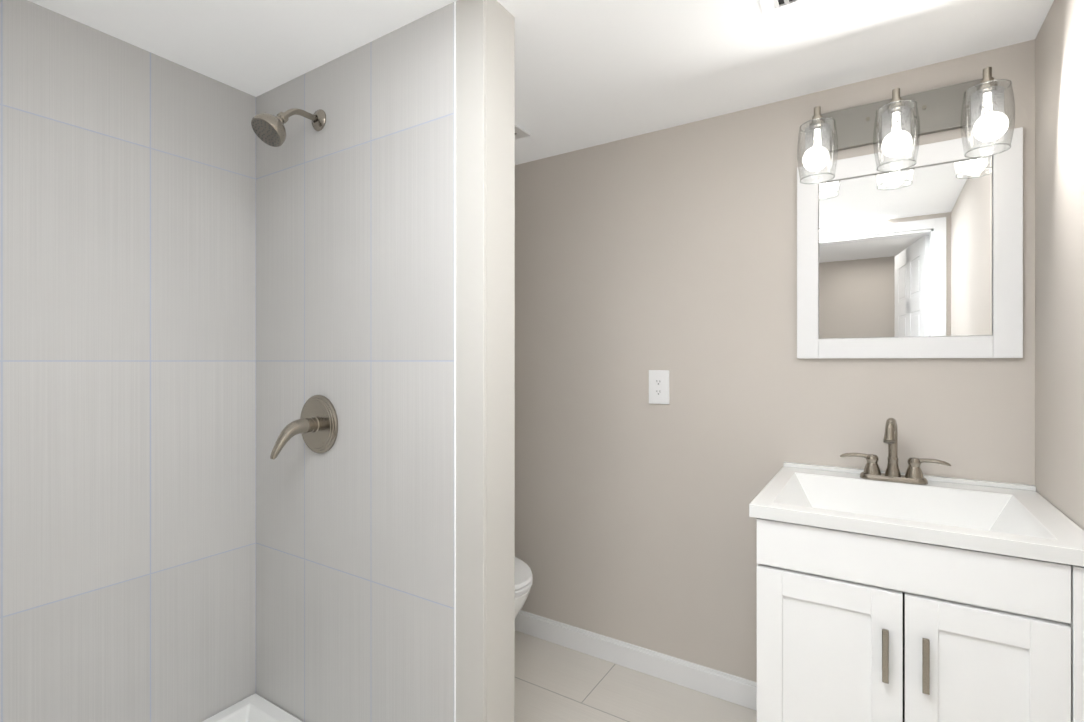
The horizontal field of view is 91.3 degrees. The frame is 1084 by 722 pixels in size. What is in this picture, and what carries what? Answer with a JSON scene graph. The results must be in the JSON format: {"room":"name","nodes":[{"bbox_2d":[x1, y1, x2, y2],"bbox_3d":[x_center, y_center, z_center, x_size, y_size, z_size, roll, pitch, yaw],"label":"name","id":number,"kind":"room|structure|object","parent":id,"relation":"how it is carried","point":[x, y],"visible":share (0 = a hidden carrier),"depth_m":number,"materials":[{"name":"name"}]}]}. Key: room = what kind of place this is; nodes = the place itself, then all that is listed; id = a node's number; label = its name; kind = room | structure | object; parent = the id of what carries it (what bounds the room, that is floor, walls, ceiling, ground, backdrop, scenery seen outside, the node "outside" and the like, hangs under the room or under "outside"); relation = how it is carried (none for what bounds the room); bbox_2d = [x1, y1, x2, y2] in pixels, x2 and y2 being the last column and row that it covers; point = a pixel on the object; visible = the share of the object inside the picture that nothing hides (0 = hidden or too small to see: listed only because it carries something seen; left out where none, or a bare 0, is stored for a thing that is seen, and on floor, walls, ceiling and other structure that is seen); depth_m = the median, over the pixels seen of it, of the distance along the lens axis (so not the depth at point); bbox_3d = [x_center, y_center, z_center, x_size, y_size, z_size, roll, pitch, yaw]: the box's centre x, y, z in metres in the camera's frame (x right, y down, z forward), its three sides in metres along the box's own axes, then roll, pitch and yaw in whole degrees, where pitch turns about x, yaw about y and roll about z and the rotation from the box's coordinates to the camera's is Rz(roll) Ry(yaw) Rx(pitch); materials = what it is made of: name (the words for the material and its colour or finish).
{"room":"bathroom","nodes":[
{"label":"bathroom","id":0,"kind":"room"},
{"bbox_2d":[454,0,514,721],"bbox_3d":[-0.510,0.160,1.546,0.966,2.060,0.128,0,0,32],"label":"wall","id":1,"kind":"structure","parent":0,"point":[484,360],"depth_m":1.27,"materials":[{"name":"white paint"}]},
{"bbox_2d":[256,2,453,721],"bbox_3d":[-0.575,0.160,1.520,0.865,2.060,0.010,0,0,32],"label":"wall tile","id":2,"kind":"structure","parent":1,"relation":"attached to","point":[355,327],"depth_m":1.47,"materials":[{"name":"grey tile"}]},
{"bbox_2d":[251,108,325,146],"bbox_3d":[-0.709,-0.665,1.482,0.089,0.152,0.195,0,0,32],"label":"shower head","id":3,"kind":"object","parent":2,"relation":"attached to","point":[269,129],"visible":1,"depth_m":1.44},
{"bbox_2d":[270,395,337,459],"bbox_3d":[-0.696,0.186,1.501,0.172,0.172,0.150,0,0,32],"label":"shower valve","id":4,"kind":"object","parent":2,"relation":"attached to","point":[315,425],"visible":1,"depth_m":1.53,"materials":[{"name":"silver metal"}]},
{"bbox_2d":[28,0,1053,164],"bbox_3d":[-0.170,-0.900,0.391,3.100,0.060,3.610,0,0,32],"label":"ceiling","id":5,"kind":"structure","parent":0,"point":[589,73],"depth_m":1.45,"materials":[{"name":"paint"}]},
{"bbox_2d":[515,124,530,139],"bbox_3d":[-0.251,-0.863,1.974,0.305,0.012,0.305,0,0,32],"label":"ceiling vent","id":6,"kind":"object","parent":5,"relation":"in","point":[520,132],"visible":0.08,"depth_m":2.00,"materials":[{"name":"white plastic"}]},
{"bbox_2d":[759,0,820,17],"bbox_3d":[0.667,-0.864,1.167,0.360,0.011,0.176,0,0,32],"label":"ceiling vent","id":7,"kind":"object","parent":5,"relation":"in","point":[770,8],"visible":1,"depth_m":1.29,"materials":[{"name":"white"}]},
{"bbox_2d":[515,630,756,721],"bbox_3d":[-0.170,1.220,0.391,3.100,0.060,3.610,0,0,32],"label":"floor","id":8,"kind":"structure","parent":0,"point":[554,682],"depth_m":1.89,"materials":[{"name":"tile"}]},
{"bbox_2d":[202,693,302,721],"bbox_3d":[-0.805,1.140,1.127,0.893,0.100,0.895,0,0,32],"label":"shower pan","id":9,"kind":"object","parent":8,"relation":"on","point":[255,707],"visible":1,"depth_m":1.65,"materials":[{"name":"white"}]},
{"bbox_2d":[515,557,532,617],"bbox_3d":[-0.353,0.802,2.018,0.709,0.775,0.420,0,0,32],"label":"toilet","id":10,"kind":"object","parent":8,"relation":"on","point":[523,578],"visible":0.15,"depth_m":1.85,"materials":[{"name":"white ceramic"}]},
{"bbox_2d":[749,418,1083,721],"bbox_3d":[0.912,0.676,1.352,0.620,1.029,0.585,0,0,32],"label":"bathroom vanity","id":11,"kind":"object","parent":8,"relation":"on","point":[893,593],"visible":1,"depth_m":1.15,"materials":[{"name":"white painted wood"},{"name":"white cultured marble"},{"name":"brushed nickel"}]},
{"bbox_2d":[840,418,950,484],"bbox_3d":[0.999,0.254,1.507,0.269,0.185,0.137,0,0,32],"label":"faucet","id":12,"kind":"object","parent":11,"relation":"on","point":[872,475],"depth_m":1.53,"materials":[{"name":"silver metal"}]},
{"bbox_2d":[515,39,1034,681],"bbox_3d":[0.462,0.160,2.057,2.380,2.060,0.120,0,0,32],"label":"wall","id":13,"kind":"structure","parent":0,"point":[671,251],"depth_m":1.93,"materials":[{"name":"beige paint"}]},
{"bbox_2d":[515,610,756,710],"bbox_3d":[0.184,1.144,2.153,1.488,0.092,0.016,0,0,32],"label":"baseboard","id":14,"kind":"structure","parent":13,"relation":"attached to","point":[717,683],"depth_m":1.99,"materials":[{"name":"white wood"}]},
{"bbox_2d":[649,370,668,403],"bbox_3d":[0.439,0.098,1.993,0.080,0.127,0.010,0,0,32],"label":"outlet","id":15,"kind":"object","parent":13,"relation":"attached to","point":[658,386],"visible":1,"depth_m":1.99,"materials":[{"name":"white plastic"}]},
{"bbox_2d":[797,67,1014,183],"bbox_3d":[1.022,-0.671,1.530,0.511,0.235,0.166,0,0,32],"label":"sconce","id":16,"kind":"object","parent":13,"relation":"attached to","point":[895,120],"visible":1,"depth_m":1.52,"materials":[{"name":"silver metal"}]},
{"bbox_2d":[797,127,1022,358],"bbox_3d":[1.070,-0.320,1.587,0.554,0.624,0.020,0,0,32],"label":"mirror","id":17,"kind":"object","parent":13,"relation":"attached to","point":[922,257],"visible":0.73,"depth_m":1.56,"materials":[{"name":"white"}]},
{"bbox_2d":[1035,0,1083,529],"bbox_3d":[0.816,0.160,0.506,0.120,2.060,2.120,0,0,32],"label":"wall","id":18,"kind":"structure","parent":0,"point":[1059,261],"depth_m":1.23,"materials":[{"name":"beige paint"}]},
{"bbox_3d":[-1.058,0.160,1.696,0.120,2.060,2.120,0,0,32],"label":"wall","id":19,"kind":"structure","parent":0,"visible":0},
{"bbox_2d":[0,0,255,721],"bbox_3d":[-1.186,0.160,1.374,0.010,2.060,0.910,0,0,32],"label":"tiled wall","id":20,"kind":"structure","parent":19,"relation":"attached to","point":[127,382],"depth_m":1.44,"materials":[{"name":"grey tile"}]}
]}

